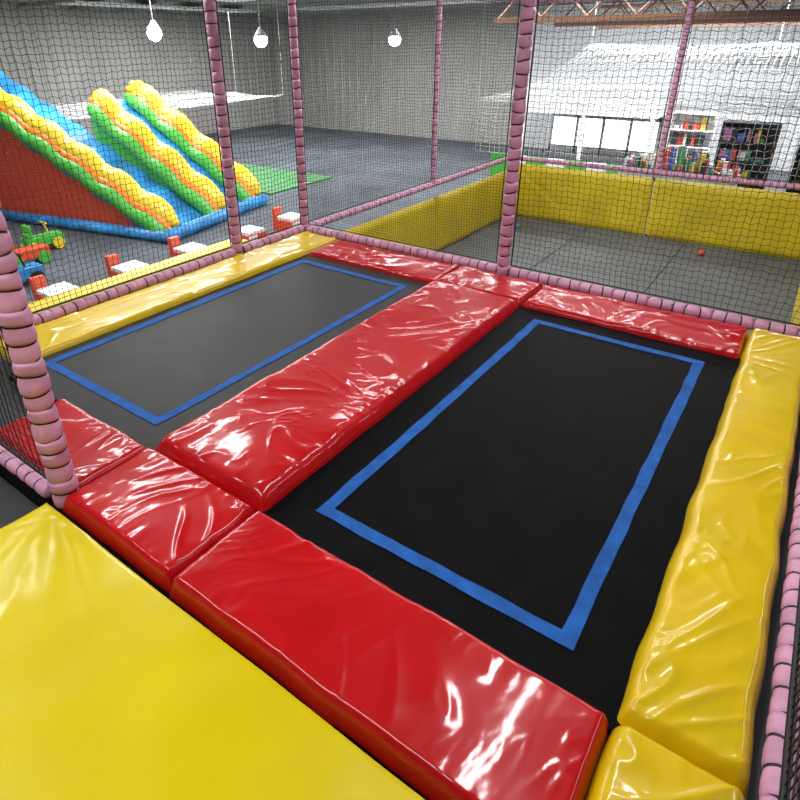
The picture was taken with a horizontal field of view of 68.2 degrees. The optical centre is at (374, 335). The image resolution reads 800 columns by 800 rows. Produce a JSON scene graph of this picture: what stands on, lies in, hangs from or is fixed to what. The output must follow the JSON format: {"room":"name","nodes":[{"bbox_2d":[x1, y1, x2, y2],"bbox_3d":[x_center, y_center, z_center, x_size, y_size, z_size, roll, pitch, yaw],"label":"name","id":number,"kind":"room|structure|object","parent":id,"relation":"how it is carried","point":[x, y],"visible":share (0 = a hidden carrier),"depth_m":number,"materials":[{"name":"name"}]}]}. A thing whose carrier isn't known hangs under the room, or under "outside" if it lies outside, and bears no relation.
{"room":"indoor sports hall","nodes":[
{"label":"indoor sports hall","id":0,"kind":"room"},
{"bbox_2d":[0,3,275,138],"bbox_3d":[-15.046,-8.840,21.043,0.040,5.500,32.000,18,31,32],"label":"wall","id":1,"kind":"structure","parent":0,"point":[37,12],"depth_m":25.82,"materials":[{"name":"grey paint"}]},
{"bbox_2d":[7,254,426,450],"bbox_3d":[-1.015,-0.083,4.974,1.680,0.089,3.220,18,31,32],"label":"trampoline","id":2,"kind":"object","parent":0,"point":[147,378],"depth_m":4.60,"materials":[{"name":"black fabric"}]},
{"bbox_2d":[1,0,644,16],"bbox_3d":[-1.705,-7.076,11.142,33.000,0.220,32.000,18,31,32],"label":"ceiling","id":3,"kind":"structure","parent":0,"point":[263,2],"depth_m":22.93,"materials":[{"name":"metal"}]},
{"bbox_2d":[146,0,161,40],"bbox_3d":[-6.284,-9.036,16.622,0.440,1.320,0.440,18,31,32],"label":"lamp","id":4,"kind":"object","parent":3,"relation":"hanging from","point":[150,34],"visible":0.78,"depth_m":16.67,"materials":[{"name":"white"}]},
{"bbox_2d":[54,1,260,12],"bbox_3d":[-7.508,-12.032,21.633,1.200,0.060,8.000,18,31,32],"label":"strip light","id":5,"kind":"object","parent":3,"relation":"attached to","point":[69,2],"visible":0.64,"depth_m":20.50,"materials":[{"name":"white paint"}]},
{"bbox_2d":[52,6,282,119],"bbox_3d":[-10.046,-9.252,19.555,5.514,3.495,14.014,18,31,32],"label":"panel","id":6,"kind":"object","parent":3,"relation":"hanging from","point":[252,97],"visible":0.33,"depth_m":22.89,"materials":[{"name":"white"}]},
{"bbox_2d":[217,0,255,1],"bbox_3d":[-6.386,-8.941,15.373,1.000,0.060,8.000,18,31,32],"label":"strip light","id":7,"kind":"object","parent":3,"relation":"attached to","point":[217,0],"depth_m":17.88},
{"bbox_2d":[254,0,266,47],"bbox_3d":[-3.418,-9.364,17.454,0.440,1.500,0.440,18,31,32],"label":"lamp","id":8,"kind":"object","parent":3,"relation":"hanging from","point":[260,31],"visible":0.85,"depth_m":17.53,"materials":[{"name":"white"}]},
{"bbox_2d":[389,19,400,45],"bbox_3d":[0.663,-10.373,19.444,0.440,1.500,0.440,18,31,32],"label":"lamp","id":9,"kind":"object","parent":3,"relation":"hanging from","point":[394,42],"visible":0.7,"depth_m":19.52,"materials":[{"name":"white"}]},
{"bbox_2d":[297,0,500,10],"bbox_3d":[0.508,-11.689,20.843,8.000,0.060,1.200,18,31,32],"label":"strip light","id":10,"kind":"object","parent":3,"relation":"attached to","point":[451,1],"visible":0.67,"depth_m":20.60,"materials":[{"name":"white paint"}]},
{"bbox_2d":[479,1,799,116],"bbox_3d":[8.627,-6.605,13.028,10.010,2.646,7.510,18,31,32],"label":"net","id":11,"kind":"object","parent":3,"relation":"hanging from","point":[643,53],"visible":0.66,"depth_m":14.10,"materials":[{"name":"white fabric"}]},
{"bbox_2d":[475,101,799,182],"bbox_3d":[6.438,-3.609,11.117,10.008,1.108,0.056,18,31,32],"label":"net","id":12,"kind":"object","parent":11,"relation":"attached to","point":[560,152],"visible":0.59,"depth_m":11.71,"materials":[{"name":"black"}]},
{"bbox_2d":[493,0,799,23],"bbox_3d":[8.727,-5.986,10.257,14.400,0.700,0.150,18,31,32],"label":"roof truss","id":13,"kind":"object","parent":3,"relation":"attached to","point":[752,10],"visible":0.5,"depth_m":12.22,"materials":[{"name":"brown metal"}]},
{"bbox_2d":[555,0,799,26],"bbox_3d":[11.071,-7.434,13.157,14.400,0.700,0.150,18,31,32],"label":"roof truss","id":14,"kind":"object","parent":3,"relation":"attached to","point":[716,20],"visible":0.61,"depth_m":15.32,"materials":[{"name":"brown metal"}]},
{"bbox_2d":[598,0,799,28],"bbox_3d":[13.414,-8.883,16.056,14.400,0.700,0.150,18,31,32],"label":"roof truss","id":15,"kind":"object","parent":3,"relation":"attached to","point":[724,1],"visible":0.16,"depth_m":18.11,"materials":[{"name":"brown metal"}]},
{"bbox_2d":[5,124,799,797],"bbox_3d":[-1.676,-2.111,13.599,33.000,0.100,32.000,18,31,32],"label":"floor","id":16,"kind":"structure","parent":0,"point":[270,149],"depth_m":19.07,"materials":[{"name":"carpet"}]},
{"bbox_2d":[0,472,37,528],"bbox_3d":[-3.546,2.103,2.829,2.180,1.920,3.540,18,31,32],"label":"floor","id":17,"kind":"structure","parent":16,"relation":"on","point":[14,505],"depth_m":3.10,"materials":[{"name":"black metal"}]},
{"bbox_2d":[0,445,51,498],"bbox_3d":[-2.509,0.553,3.603,2.030,0.083,0.083,18,31,32],"label":"rail","id":18,"kind":"object","parent":17,"relation":"on","point":[8,460],"visible":0.88,"depth_m":3.16,"materials":[{"name":"pink plastic"}]},
{"bbox_3d":[-3.364,-0.942,3.602,0.114,2.810,0.114,18,31,32],"label":"post","id":19,"kind":"object","parent":17,"relation":"on","visible":0},
{"bbox_2d":[0,326,46,479],"bbox_3d":[-2.508,-0.680,3.006,2.030,2.640,0.049,18,31,32],"label":"safety net","id":20,"kind":"object","parent":19,"relation":"attached to","point":[2,444],"visible":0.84,"depth_m":3.02,"materials":[{"name":"black fabric"}]},
{"bbox_2d":[14,252,44,280],"bbox_3d":[-6.713,-1.226,11.056,0.370,0.617,0.830,18,31,32],"label":"ride-on toy","id":21,"kind":"object","parent":16,"relation":"on","point":[26,270],"visible":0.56,"depth_m":11.14,"materials":[{"name":"blue plastic"}]},
{"bbox_2d":[12,233,50,265],"bbox_3d":[-7.194,-1.762,12.144,0.370,0.617,0.830,18,31,32],"label":"ride-on toy","id":22,"kind":"object","parent":16,"relation":"on","point":[42,249],"visible":0.52,"depth_m":12.18,"materials":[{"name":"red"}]},
{"bbox_2d":[20,221,64,247],"bbox_3d":[-7.351,-2.194,13.020,0.370,0.617,0.830,18,31,32],"label":"ride-on toy","id":23,"kind":"object","parent":16,"relation":"on","point":[23,228],"visible":0.71,"depth_m":12.98,"materials":[{"name":"green plastic"}]},
{"bbox_2d":[28,274,77,300],"bbox_3d":[-5.452,-0.735,10.131,0.700,0.550,0.550,18,31,32],"label":"seat","id":24,"kind":"object","parent":16,"relation":"on","point":[36,280],"visible":0.22,"depth_m":10.05,"materials":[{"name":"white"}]},
{"bbox_2d":[104,254,148,276],"bbox_3d":[-4.632,-1.242,11.146,0.700,0.550,0.550,18,31,32],"label":"seat","id":25,"kind":"object","parent":16,"relation":"on","point":[110,263],"visible":0.23,"depth_m":11.06,"materials":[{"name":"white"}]},
{"bbox_2d":[0,71,267,242],"bbox_3d":[-7.047,-5.330,15.515,7.042,4.083,4.266,10,28,21],"label":"slide","id":26,"kind":"object","parent":16,"relation":"on","point":[25,139],"visible":0.73,"depth_m":15.01,"materials":[{"name":"yellow"}]},
{"bbox_2d":[28,239,247,314],"bbox_3d":[-5.387,-0.072,8.789,0.400,0.550,9.200,18,31,32],"label":"barrier","id":27,"kind":"object","parent":16,"relation":"on","point":[217,248],"visible":0.06,"depth_m":10.05,"materials":[{"name":"plastic"}]},
{"bbox_2d":[167,236,206,257],"bbox_3d":[-3.812,-1.749,12.161,0.700,0.550,0.550,18,31,32],"label":"seat","id":28,"kind":"object","parent":16,"relation":"on","point":[173,241],"visible":0.19,"depth_m":12.07,"materials":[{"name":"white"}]},
{"bbox_2d":[227,222,266,241],"bbox_3d":[-2.874,-2.329,13.321,0.700,0.550,0.550,18,31,32],"label":"seat","id":29,"kind":"object","parent":16,"relation":"on","point":[244,228],"visible":0.3,"depth_m":13.19,"materials":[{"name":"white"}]},
{"bbox_2d":[239,163,332,194],"bbox_3d":[-4.915,-5.665,20.649,6.500,0.049,3.000,18,31,32],"label":"play mat","id":30,"kind":"object","parent":16,"relation":"on","point":[273,170],"visible":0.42,"depth_m":19.79,"materials":[{"name":"green plastic"}]},
{"bbox_2d":[272,206,300,231],"bbox_3d":[-2.054,-2.836,14.336,0.700,0.550,0.550,18,31,32],"label":"seat","id":31,"kind":"object","parent":16,"relation":"on","point":[290,214],"visible":0.58,"depth_m":14.20,"materials":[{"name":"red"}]},
{"bbox_2d":[0,356,799,799],"bbox_3d":[0.050,1.106,4.846,5.370,1.880,4.320,18,31,32],"label":"trampoline deck base","id":32,"kind":"object","parent":16,"relation":"on","point":[762,712],"visible":0.02,"depth_m":2.72,"materials":[{"name":"black"}]},
{"bbox_2d":[0,202,78,509],"bbox_3d":[-1.588,-0.386,2.458,0.162,2.812,0.152,18,31,32],"label":"post","id":33,"kind":"object","parent":32,"relation":"on","point":[16,317],"visible":0.98,"depth_m":2.69,"materials":[{"name":"pink plastic"}]},
{"bbox_2d":[0,399,146,488],"bbox_3d":[-1.794,0.630,3.451,0.912,0.110,0.493,18,31,32],"label":"pad","id":34,"kind":"object","parent":32,"relation":"on","point":[96,448],"visible":0.57,"depth_m":3.37,"materials":[{"name":"plastic"}]},
{"bbox_2d":[0,249,235,337],"bbox_3d":[-2.431,-0.354,5.322,0.104,0.104,3.040,18,31,32],"label":"rail","id":35,"kind":"object","parent":32,"relation":"on","point":[78,305],"visible":0.83,"depth_m":5.45,"materials":[{"name":"pink plastic"}]},
{"bbox_2d":[203,0,241,253],"bbox_3d":[-1.513,-2.131,5.871,0.114,2.710,0.114,18,31,32],"label":"post","id":36,"kind":"object","parent":35,"relation":"attached to","point":[209,5],"visible":0.98,"depth_m":5.83,"materials":[{"name":"pink plastic"}]},
{"bbox_3d":[-2.123,-2.973,4.523,0.104,0.104,4.140,18,31,32],"label":"rail","id":37,"kind":"object","parent":36,"relation":"attached to","visible":0},
{"bbox_2d":[0,0,231,313],"bbox_3d":[-2.440,-1.564,4.724,0.047,2.577,3.016,18,32,32],"label":"safety net","id":38,"kind":"object","parent":37,"relation":"hanging from","point":[74,1],"visible":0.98,"depth_m":5.01,"materials":[{"name":"black fabric"}]},
{"bbox_2d":[215,0,300,243],"bbox_3d":[-1.180,-2.334,6.266,0.036,2.577,0.967,18,31,32],"label":"safety net","id":39,"kind":"object","parent":37,"relation":"hanging from","point":[237,3],"visible":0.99,"depth_m":6.27,"materials":[{"name":"black fabric"}]},
{"bbox_2d":[63,448,255,592],"bbox_3d":[-1.083,0.861,2.962,0.890,0.123,0.543,18,31,32],"label":"pad","id":40,"kind":"object","parent":32,"relation":"on","point":[161,516],"visible":0.94,"depth_m":2.87,"materials":[{"name":"plastic"}]},
{"bbox_2d":[0,231,336,362],"bbox_3d":[-1.694,-0.514,5.749,0.532,0.121,3.646,18,31,32],"label":"pad","id":41,"kind":"object","parent":32,"relation":"on","point":[67,331],"visible":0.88,"depth_m":5.36,"materials":[{"name":"plastic"}]},
{"bbox_2d":[241,226,303,253],"bbox_3d":[-1.183,-1.125,6.866,0.104,0.104,0.980,18,31,32],"label":"rail","id":42,"kind":"object","parent":32,"relation":"on","point":[276,237],"visible":0.84,"depth_m":6.80,"materials":[{"name":"pink plastic"}]},
{"bbox_2d":[287,0,308,231],"bbox_3d":[-0.868,-2.467,6.699,0.104,2.850,0.104,18,31,32],"label":"post","id":43,"kind":"object","parent":32,"relation":"on","point":[293,32],"visible":0.87,"depth_m":6.62,"materials":[{"name":"pink plastic"}]},
{"bbox_2d":[156,281,517,511],"bbox_3d":[0.004,0.179,4.286,0.919,0.159,3.164,18,31,32],"label":"pad","id":44,"kind":"object","parent":32,"relation":"on","point":[258,445],"visible":1,"depth_m":3.74,"materials":[{"name":"plastic"}]},
{"bbox_2d":[309,240,459,283],"bbox_3d":[0.078,-0.795,6.299,1.637,0.118,0.568,18,31,32],"label":"pad","id":45,"kind":"object","parent":32,"relation":"on","point":[411,267],"visible":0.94,"depth_m":6.17,"materials":[{"name":"plastic"}]},
{"bbox_2d":[169,511,608,799],"bbox_3d":[-0.038,1.193,2.272,1.714,0.127,0.552,18,31,32],"label":"pad","id":46,"kind":"object","parent":32,"relation":"on","point":[452,715],"visible":1,"depth_m":2.12,"materials":[{"name":"plastic"}]},
{"bbox_2d":[305,225,497,272],"bbox_3d":[0.200,-0.989,6.574,2.520,0.104,0.104,18,31,32],"label":"rail","id":47,"kind":"object","parent":32,"relation":"on","point":[371,242],"visible":0.91,"depth_m":6.45,"materials":[{"name":"pink plastic"}]},
{"bbox_2d":[438,265,542,305],"bbox_3d":[1.095,-0.477,5.635,0.901,0.127,0.580,18,31,32],"label":"pad","id":48,"kind":"object","parent":32,"relation":"on","point":[519,290],"visible":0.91,"depth_m":5.56,"materials":[{"name":"plastic"}]},
{"bbox_2d":[496,0,536,275],"bbox_3d":[1.271,-1.791,5.308,0.125,2.850,0.125,18,31,32],"label":"post","id":49,"kind":"object","parent":32,"relation":"on","point":[528,10],"visible":0.98,"depth_m":5.24,"materials":[{"name":"pink plastic"}]},
{"bbox_3d":[1.260,-3.070,4.679,5.150,0.104,0.104,18,31,32],"label":"rail","id":50,"kind":"object","parent":49,"relation":"attached to","visible":0},
{"bbox_2d":[296,0,520,262],"bbox_3d":[0.198,-2.198,5.974,2.502,2.572,0.051,18,32,32],"label":"safety net","id":51,"kind":"object","parent":50,"relation":"hanging from","point":[321,1],"visible":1,"depth_m":5.92,"materials":[{"name":"black fabric"}]},
{"bbox_2d":[511,0,799,325],"bbox_3d":[2.342,-1.519,4.576,2.488,2.574,0.056,18,31,32],"label":"safety net","id":52,"kind":"object","parent":50,"relation":"hanging from","point":[582,1],"visible":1,"depth_m":4.68,"materials":[{"name":"black fabric"}]},
{"bbox_2d":[522,285,747,358],"bbox_3d":[2.142,-0.145,4.955,1.702,0.123,0.576,18,31,32],"label":"pad","id":53,"kind":"object","parent":32,"relation":"on","point":[707,335],"visible":0.96,"depth_m":4.81,"materials":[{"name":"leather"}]},
{"bbox_2d":[508,268,799,336],"bbox_3d":[2.348,-0.311,5.178,2.500,0.104,0.104,18,31,32],"label":"rail","id":54,"kind":"object","parent":32,"relation":"on","point":[750,323],"visible":0.83,"depth_m":5.07,"materials":[{"name":"pink plastic"}]},
{"bbox_2d":[586,725,744,799],"bbox_3d":[0.817,1.460,1.702,0.416,0.145,0.563,18,31,32],"label":"pad","id":55,"kind":"object","parent":32,"relation":"on","point":[631,765],"visible":1,"depth_m":1.80,"materials":[{"name":"plastic"}]},
{"bbox_2d":[617,328,799,799],"bbox_3d":[2.061,0.687,3.245,0.420,0.149,3.707,18,31,32],"label":"pad","id":56,"kind":"object","parent":32,"relation":"on","point":[694,686],"visible":0.98,"depth_m":2.42,"materials":[{"name":"plastic"}]},
{"bbox_2d":[759,456,799,799],"bbox_3d":[1.312,1.330,1.897,0.104,0.104,7.040,18,31,32],"label":"pole","id":57,"kind":"object","parent":32,"relation":"on","point":[772,753],"visible":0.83,"depth_m":2.08,"materials":[{"name":"pink plastic"}]},
{"bbox_3d":[3.403,-1.118,3.922,0.114,2.850,0.114,18,31,32],"label":"post","id":58,"kind":"object","parent":32,"relation":"on","visible":0},
{"bbox_2d":[778,579,799,799],"bbox_3d":[1.306,0.123,1.292,0.069,2.602,7.052,18,32,32],"label":"safety net","id":59,"kind":"object","parent":58,"relation":"attached to","point":[785,787],"visible":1,"depth_m":1.87,"materials":[{"name":"black fabric"}]},
{"bbox_2d":[490,152,618,174],"bbox_3d":[5.822,-5.349,19.096,4.500,0.750,0.100,18,31,32],"label":"fence","id":60,"kind":"object","parent":16,"relation":"on","point":[498,166],"visible":0.22,"depth_m":19.19,"materials":[{"name":"green"}]},
{"bbox_2d":[521,83,680,159],"bbox_3d":[8.248,-7.856,21.799,4.700,2.820,3.720,18,31,32],"label":"mezzanine","id":61,"kind":"object","parent":16,"relation":"on","point":[550,84],"visible":0.3,"depth_m":20.20,"materials":[{"name":"white paint"}]},
{"bbox_2d":[618,146,742,205],"bbox_3d":[8.195,-4.340,16.026,3.000,1.638,0.900,18,31,32],"label":"countertop","id":62,"kind":"structure","parent":16,"relation":"on","point":[681,162],"depth_m":15.60,"materials":[{"name":"white paint"}]},
{"bbox_2d":[666,110,720,162],"bbox_3d":[10.144,-6.093,19.024,1.280,2.100,0.500,18,31,32],"label":"display shelf","id":63,"kind":"object","parent":16,"relation":"on","point":[711,128],"visible":0.34,"depth_m":18.79,"materials":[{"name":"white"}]},
{"bbox_2d":[713,120,782,189],"bbox_3d":[10.390,-4.920,16.652,1.380,2.100,0.500,18,31,32],"label":"display shelf","id":64,"kind":"object","parent":16,"relation":"on","point":[742,124],"visible":0.51,"depth_m":16.49,"materials":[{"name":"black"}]},
{"bbox_2d":[785,144,799,192],"bbox_3d":[11.934,-4.323,15.427,1.680,2.100,0.500,18,31,32],"label":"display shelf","id":65,"kind":"object","parent":16,"relation":"on","point":[794,171],"visible":0.23,"depth_m":15.95,"materials":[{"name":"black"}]},
{"bbox_3d":[-1.360,2.818,1.357,3.260,1.919,3.450,18,31,32],"label":"platform base","id":66,"kind":"object","parent":16,"relation":"on","visible":0},
{"bbox_2d":[0,503,424,799],"bbox_3d":[-1.444,1.889,0.966,3.060,0.094,3.458,18,31,32],"label":"mat","id":67,"kind":"object","parent":66,"relation":"on","point":[110,690],"visible":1,"depth_m":2.07,"materials":[{"name":"plastic"}]},
{"bbox_3d":[3.176,-0.336,8.924,5.500,0.815,6.280,18,31,32],"label":"deck","id":68,"kind":"object","parent":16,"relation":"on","visible":0},
{"bbox_2d":[437,216,799,337],"bbox_3d":[3.138,-0.701,8.641,5.242,0.080,6.062,18,31,32],"label":"floor","id":69,"kind":"structure","parent":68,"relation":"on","point":[771,279],"depth_m":9.39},
{"bbox_2d":[336,197,435,253],"bbox_3d":[0.133,-1.267,8.648,0.062,0.960,2.970,18,31,32],"label":"panel","id":70,"kind":"object","parent":69,"relation":"on","point":[410,218],"visible":0.21,"depth_m":8.98,"materials":[{"name":"plastic"}]},
{"bbox_2d":[434,170,506,251],"bbox_3d":[1.908,-2.365,10.845,0.062,0.960,3.050,18,31,32],"label":"panel","id":71,"kind":"object","parent":69,"relation":"on","point":[449,221],"visible":0.67,"depth_m":10.49,"materials":[{"name":"plastic"}]},
{"bbox_2d":[514,163,655,235],"bbox_3d":[3.864,-2.616,11.227,2.580,1.050,0.063,18,31,32],"label":"panel","id":72,"kind":"object","parent":69,"relation":"on","point":[586,193],"visible":0.74,"depth_m":11.11,"materials":[{"name":"plastic"}]},
{"bbox_2d":[698,250,703,255],"bbox_3d":[5.406,-1.371,9.764,0.100,0.100,0.100,18,31,32],"label":"ball","id":73,"kind":"object","parent":69,"relation":"on","point":[700,252],"visible":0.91,"depth_m":9.73,"materials":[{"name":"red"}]},
{"bbox_2d":[645,178,799,260],"bbox_3d":[5.931,-1.964,9.885,2.500,1.050,0.059,18,31,32],"label":"panel","id":74,"kind":"object","parent":69,"relation":"on","point":[689,189],"visible":0.83,"depth_m":9.88,"materials":[{"name":"plastic"}]},
{"bbox_2d":[790,283,799,327],"bbox_3d":[5.148,-0.564,7.065,0.061,1.050,5.960,18,31,32],"label":"panel","id":75,"kind":"object","parent":69,"relation":"on","point":[797,301],"visible":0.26,"depth_m":6.92,"materials":[{"name":"plastic"}]},
{"bbox_2d":[260,306,740,741],"bbox_3d":[1.055,0.571,3.628,1.750,0.088,3.220,18,31,32],"label":"trampoline","id":76,"kind":"object","parent":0,"point":[532,495],"depth_m":3.07,"materials":[{"name":"black fabric"}]},
{"bbox_2d":[268,0,799,170],"bbox_3d":[7.672,-10.408,23.942,33.000,5.500,0.040,18,31,32],"label":"wall","id":77,"kind":"structure","parent":0,"point":[280,20],"depth_m":25.59,"materials":[{"name":"grey paint"}]},
{"bbox_2d":[548,113,662,156],"bbox_3d":[9.154,-8.080,23.729,4.300,1.500,0.100,18,31,32],"label":"window","id":78,"kind":"structure","parent":77,"relation":"in","point":[639,148],"depth_m":23.70,"materials":[{"name":"glass"}]},
{"bbox_2d":[662,0,799,182],"bbox_3d":[5.997,-3.753,9.063,2.437,2.587,0.046,18,32,32],"label":"safety net","id":79,"kind":"object","parent":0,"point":[697,0],"visible":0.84,"depth_m":9.27,"materials":[{"name":"black fabric"}]},
{"bbox_3d":[2.767,-4.265,11.416,0.104,3.850,0.104,18,31,32],"label":"post","id":80,"kind":"object","parent":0,"visible":0},
{"bbox_2d":[309,157,507,226],"bbox_3d":[0.955,-2.447,9.512,0.094,0.094,6.080,18,31,32],"label":"rail","id":81,"kind":"object","parent":80,"relation":"attached to","point":[445,179],"visible":0.73,"depth_m":8.75,"materials":[{"name":"pink plastic"}]},
{"bbox_2d":[430,0,442,184],"bbox_3d":[0.924,-3.638,8.887,0.094,2.710,0.094,-14,30,-26],"label":"post","id":82,"kind":"object","parent":81,"relation":"on","point":[438,50],"visible":0.66,"depth_m":8.80,"materials":[{"name":"pink plastic"}]},
{"bbox_3d":[0.941,-4.867,8.315,0.104,0.104,6.080,18,31,32],"label":"rail","id":83,"kind":"object","parent":82,"relation":"attached to","visible":0},
{"bbox_2d":[296,0,437,220],"bbox_3d":[0.032,-3.090,7.778,0.051,2.573,2.943,18,32,32],"label":"safety net","id":84,"kind":"object","parent":83,"relation":"hanging from","point":[306,3],"visible":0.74,"depth_m":7.66,"materials":[{"name":"black fabric"}]},
{"bbox_2d":[435,0,520,179],"bbox_3d":[1.840,-4.210,10.020,0.052,2.573,3.023,17,31,31],"label":"safety net","id":85,"kind":"object","parent":83,"relation":"hanging from","point":[475,39],"visible":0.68,"depth_m":9.81,"materials":[{"name":"black fabric"}]},
{"bbox_3d":[7.038,-2.915,8.638,0.114,3.850,0.114,18,31,32],"label":"post","id":86,"kind":"object","parent":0,"visible":0},
{"bbox_2d":[520,156,799,189],"bbox_3d":[4.907,-2.877,10.380,5.150,0.094,0.094,18,31,32],"label":"rail","id":87,"kind":"object","parent":86,"relation":"attached to","point":[587,165],"visible":0.79,"depth_m":10.17,"materials":[{"name":"pink plastic"}]},
{"bbox_2d":[655,0,694,174],"bbox_3d":[4.952,-4.066,9.749,0.114,2.750,0.114,18,31,32],"label":"post","id":88,"kind":"object","parent":87,"relation":"on","point":[691,4],"visible":0.85,"depth_m":9.68,"materials":[{"name":"pink plastic"}]},
{"bbox_2d":[536,0,621,3],"bbox_3d":[4.892,-5.315,9.173,5.150,0.104,0.104,18,31,32],"label":"rail","id":89,"kind":"object","parent":88,"relation":"attached to","point":[540,1],"visible":0.73,"depth_m":10.20,"materials":[{"name":"pink plastic"}]},
{"bbox_2d":[522,0,687,167],"bbox_3d":[3.855,-4.423,10.450,2.573,2.593,0.048,17,31,31],"label":"safety net","id":90,"kind":"object","parent":89,"relation":"hanging from","point":[663,3],"visible":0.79,"depth_m":10.33,"materials":[{"name":"black fabric"}]}
]}

